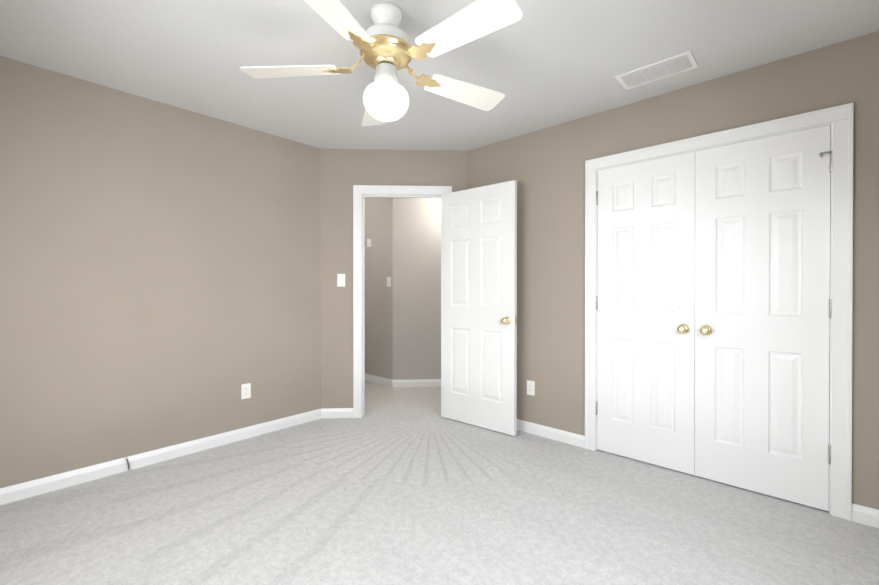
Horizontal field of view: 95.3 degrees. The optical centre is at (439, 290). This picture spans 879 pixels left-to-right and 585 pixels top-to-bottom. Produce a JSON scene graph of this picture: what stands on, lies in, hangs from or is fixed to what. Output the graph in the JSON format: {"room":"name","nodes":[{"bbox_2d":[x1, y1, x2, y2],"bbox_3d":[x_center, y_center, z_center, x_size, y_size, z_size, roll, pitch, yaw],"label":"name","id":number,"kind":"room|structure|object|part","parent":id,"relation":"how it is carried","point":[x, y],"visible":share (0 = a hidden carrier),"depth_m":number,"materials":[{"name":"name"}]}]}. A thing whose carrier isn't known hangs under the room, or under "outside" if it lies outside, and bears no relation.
{"room":"empty bedroom","nodes":[
{"label":"empty bedroom","id":0,"kind":"room"},
{"bbox_2d":[0,56,320,487],"bbox_3d":[-1.964,-0.057,2.739,0.120,2.440,2.610,0,0,42],"label":"wall","id":1,"kind":"structure","parent":0,"point":[160,274],"depth_m":2.64,"materials":[{"name":"paint"}]},
{"bbox_2d":[241,383,250,398],"bbox_3d":[-1.516,0.791,3.142,0.008,0.115,0.070,0,0,42],"label":"outlet","id":2,"kind":"object","parent":1,"relation":"attached to","point":[245,391],"visible":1,"depth_m":3.14,"materials":[{"name":"white plastic"}]},
{"bbox_2d":[320,149,467,408],"bbox_3d":[-0.412,-0.062,3.721,1.336,2.440,0.120,0,0,-3],"label":"wall","id":3,"kind":"structure","parent":0,"point":[343,172],"depth_m":3.64,"materials":[{"name":"paint"}]},
{"bbox_2d":[337,274,344,286],"bbox_3d":[-0.891,-0.092,3.635,0.053,0.115,0.053,0,0,42],"label":"switch","id":4,"kind":"object","parent":3,"relation":"attached to","point":[340,280],"visible":1,"depth_m":3.63,"materials":[{"name":"white plastic"}]},
{"bbox_2d":[353,185,451,417],"bbox_3d":[-0.337,0.103,3.728,0.897,2.110,0.168,0,0,-3],"label":"door frame","id":5,"kind":"structure","parent":3,"relation":"attached to","point":[359,191],"depth_m":3.63,"materials":[{"name":"paint"}]},
{"bbox_2d":[441,180,516,435],"bbox_3d":[0.312,0.141,3.417,0.764,2.018,0.165,0,0,40],"label":"entry door","id":6,"kind":"structure","parent":3,"relation":"in","point":[479,306],"depth_m":3.37,"materials":[{"name":"paint"}]},
{"bbox_3d":[0.521,0.241,3.175,0.062,0.062,0.065,0,0,40],"label":"knob","id":7,"kind":"part","parent":6,"relation":"part of","materials":[{"name":"gold metal"}]},
{"bbox_2d":[365,381,440,414],"bbox_3d":[-0.821,1.206,4.159,3.475,0.100,4.400,0,0,42],"label":"floor","id":8,"kind":"structure","parent":0,"point":[380,399],"depth_m":4.20,"materials":[{"name":"grey carpet"}]},
{"bbox_2d":[365,198,440,379],"bbox_3d":[-0.863,-0.064,4.110,3.470,2.440,4.520,0,0,42],"label":"wall","id":9,"kind":"structure","parent":0,"point":[403,326],"depth_m":4.80,"materials":[{"name":"paint"}]},
{"bbox_2d":[367,239,371,246],"bbox_3d":[-0.888,-0.599,5.055,0.070,0.100,0.024,0,0,42],"label":"thermostat","id":10,"kind":"object","parent":9,"relation":"attached to","point":[369,242],"visible":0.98,"depth_m":5.04,"materials":[{"name":"white plastic"}]},
{"bbox_2d":[387,277,390,286],"bbox_3d":[-0.613,-0.102,4.812,0.070,0.115,0.017,0,0,42],"label":"light switch","id":11,"kind":"object","parent":9,"relation":"attached to","point":[388,281],"visible":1,"depth_m":4.81,"materials":[{"name":"white plastic"}]},
{"bbox_2d":[0,373,878,527],"bbox_3d":[-0.302,1.118,3.060,5.480,0.086,5.070,0,0,42],"label":"baseboard","id":12,"kind":"structure","parent":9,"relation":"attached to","point":[864,515],"depth_m":2.83,"materials":[{"name":"paint"}]},
{"bbox_2d":[0,414,878,584],"bbox_3d":[-0.009,1.216,2.059,3.940,0.100,4.220,0,0,42],"label":"floor carpet","id":13,"kind":"object","parent":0,"point":[426,499],"visible":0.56,"depth_m":2.02,"materials":[{"name":"grey carpet"}]},
{"bbox_2d":[0,0,878,150],"bbox_3d":[-0.298,-1.329,3.051,5.720,0.100,5.320,0,0,42],"label":"ceiling","id":14,"kind":"structure","parent":0,"point":[542,64],"depth_m":2.15,"materials":[{"name":"paint"}]},
{"bbox_2d":[240,0,522,125],"bbox_3d":[-0.210,-1.027,1.818,1.252,0.490,1.297,0,0,42],"label":"ceiling fan","id":15,"kind":"object","parent":14,"relation":"hanging from","point":[386,50],"visible":1,"depth_m":1.76,"materials":[{"name":"white"}]},
{"bbox_3d":[-0.244,-0.866,1.841,0.212,0.167,0.212,0,0,42],"label":"globe","id":16,"kind":"part","parent":15,"relation":"part of","materials":[{"name":"white glass"}]},
{"bbox_2d":[615,51,697,89],"bbox_3d":[1.260,-1.271,2.336,0.390,0.008,0.205,0,0,42],"label":"ceiling vent","id":17,"kind":"object","parent":14,"relation":"in","point":[677,64],"visible":1,"depth_m":2.32,"materials":[{"name":"white metal"}]},
{"bbox_2d":[467,31,878,509],"bbox_3d":[1.285,-0.058,2.843,2.845,2.440,0.120,0,0,42],"label":"wall","id":18,"kind":"structure","parent":0,"point":[544,168],"depth_m":2.72,"materials":[{"name":"paint"}]},
{"bbox_2d":[527,380,534,395],"bbox_3d":[0.741,0.793,3.255,0.070,0.115,0.008,0,0,42],"label":"outlet","id":19,"kind":"object","parent":18,"relation":"attached to","point":[530,387],"visible":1,"depth_m":3.25,"materials":[{"name":"white plastic"}]},
{"bbox_2d":[596,191,597,414],"bbox_3d":[1.137,0.092,2.897,0.012,1.624,0.012,0,0,42],"label":"left closet door hinges","id":20,"kind":"object","parent":18,"relation":"attached to","point":[596,296],"visible":1,"depth_m":2.89,"materials":[{"name":"silver metal"}]},
{"bbox_2d":[597,151,694,474],"bbox_3d":[1.356,0.144,2.686,0.601,2.018,0.100,0,0,42],"label":"closet door","id":21,"kind":"structure","parent":18,"relation":"in","point":[646,328],"depth_m":2.67,"materials":[{"name":"paint"}]},
{"bbox_3d":[1.522,0.244,2.512,0.062,0.062,0.065,0,0,42],"label":"knob","id":22,"kind":"part","parent":21,"relation":"part of","materials":[{"name":"gold metal"}]},
{"bbox_2d":[585,103,853,520],"bbox_3d":[1.625,0.139,2.534,1.248,2.050,0.121,0,0,42],"label":"door frame","id":23,"kind":"structure","parent":18,"relation":"attached to","point":[830,124],"depth_m":2.13,"materials":[{"name":"paint"}]},
{"bbox_2d":[694,125,829,510],"bbox_3d":[1.803,0.146,2.281,0.601,2.018,0.100,0,0,42],"label":"closet door","id":24,"kind":"structure","parent":18,"relation":"in","point":[762,258],"depth_m":2.27,"materials":[{"name":"paint"}]},
{"bbox_3d":[1.613,0.244,2.430,0.062,0.062,0.065,0,0,42],"label":"knob","id":25,"kind":"part","parent":24,"relation":"part of","materials":[{"name":"gold metal"}]},
{"bbox_2d":[820,151,831,464],"bbox_3d":[2.019,0.093,2.094,0.051,1.630,0.017,0,0,42],"label":"right closet door hinges","id":26,"kind":"object","parent":18,"relation":"attached to","point":[830,317],"visible":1,"depth_m":2.08,"materials":[{"name":"silver metal"}]}
]}

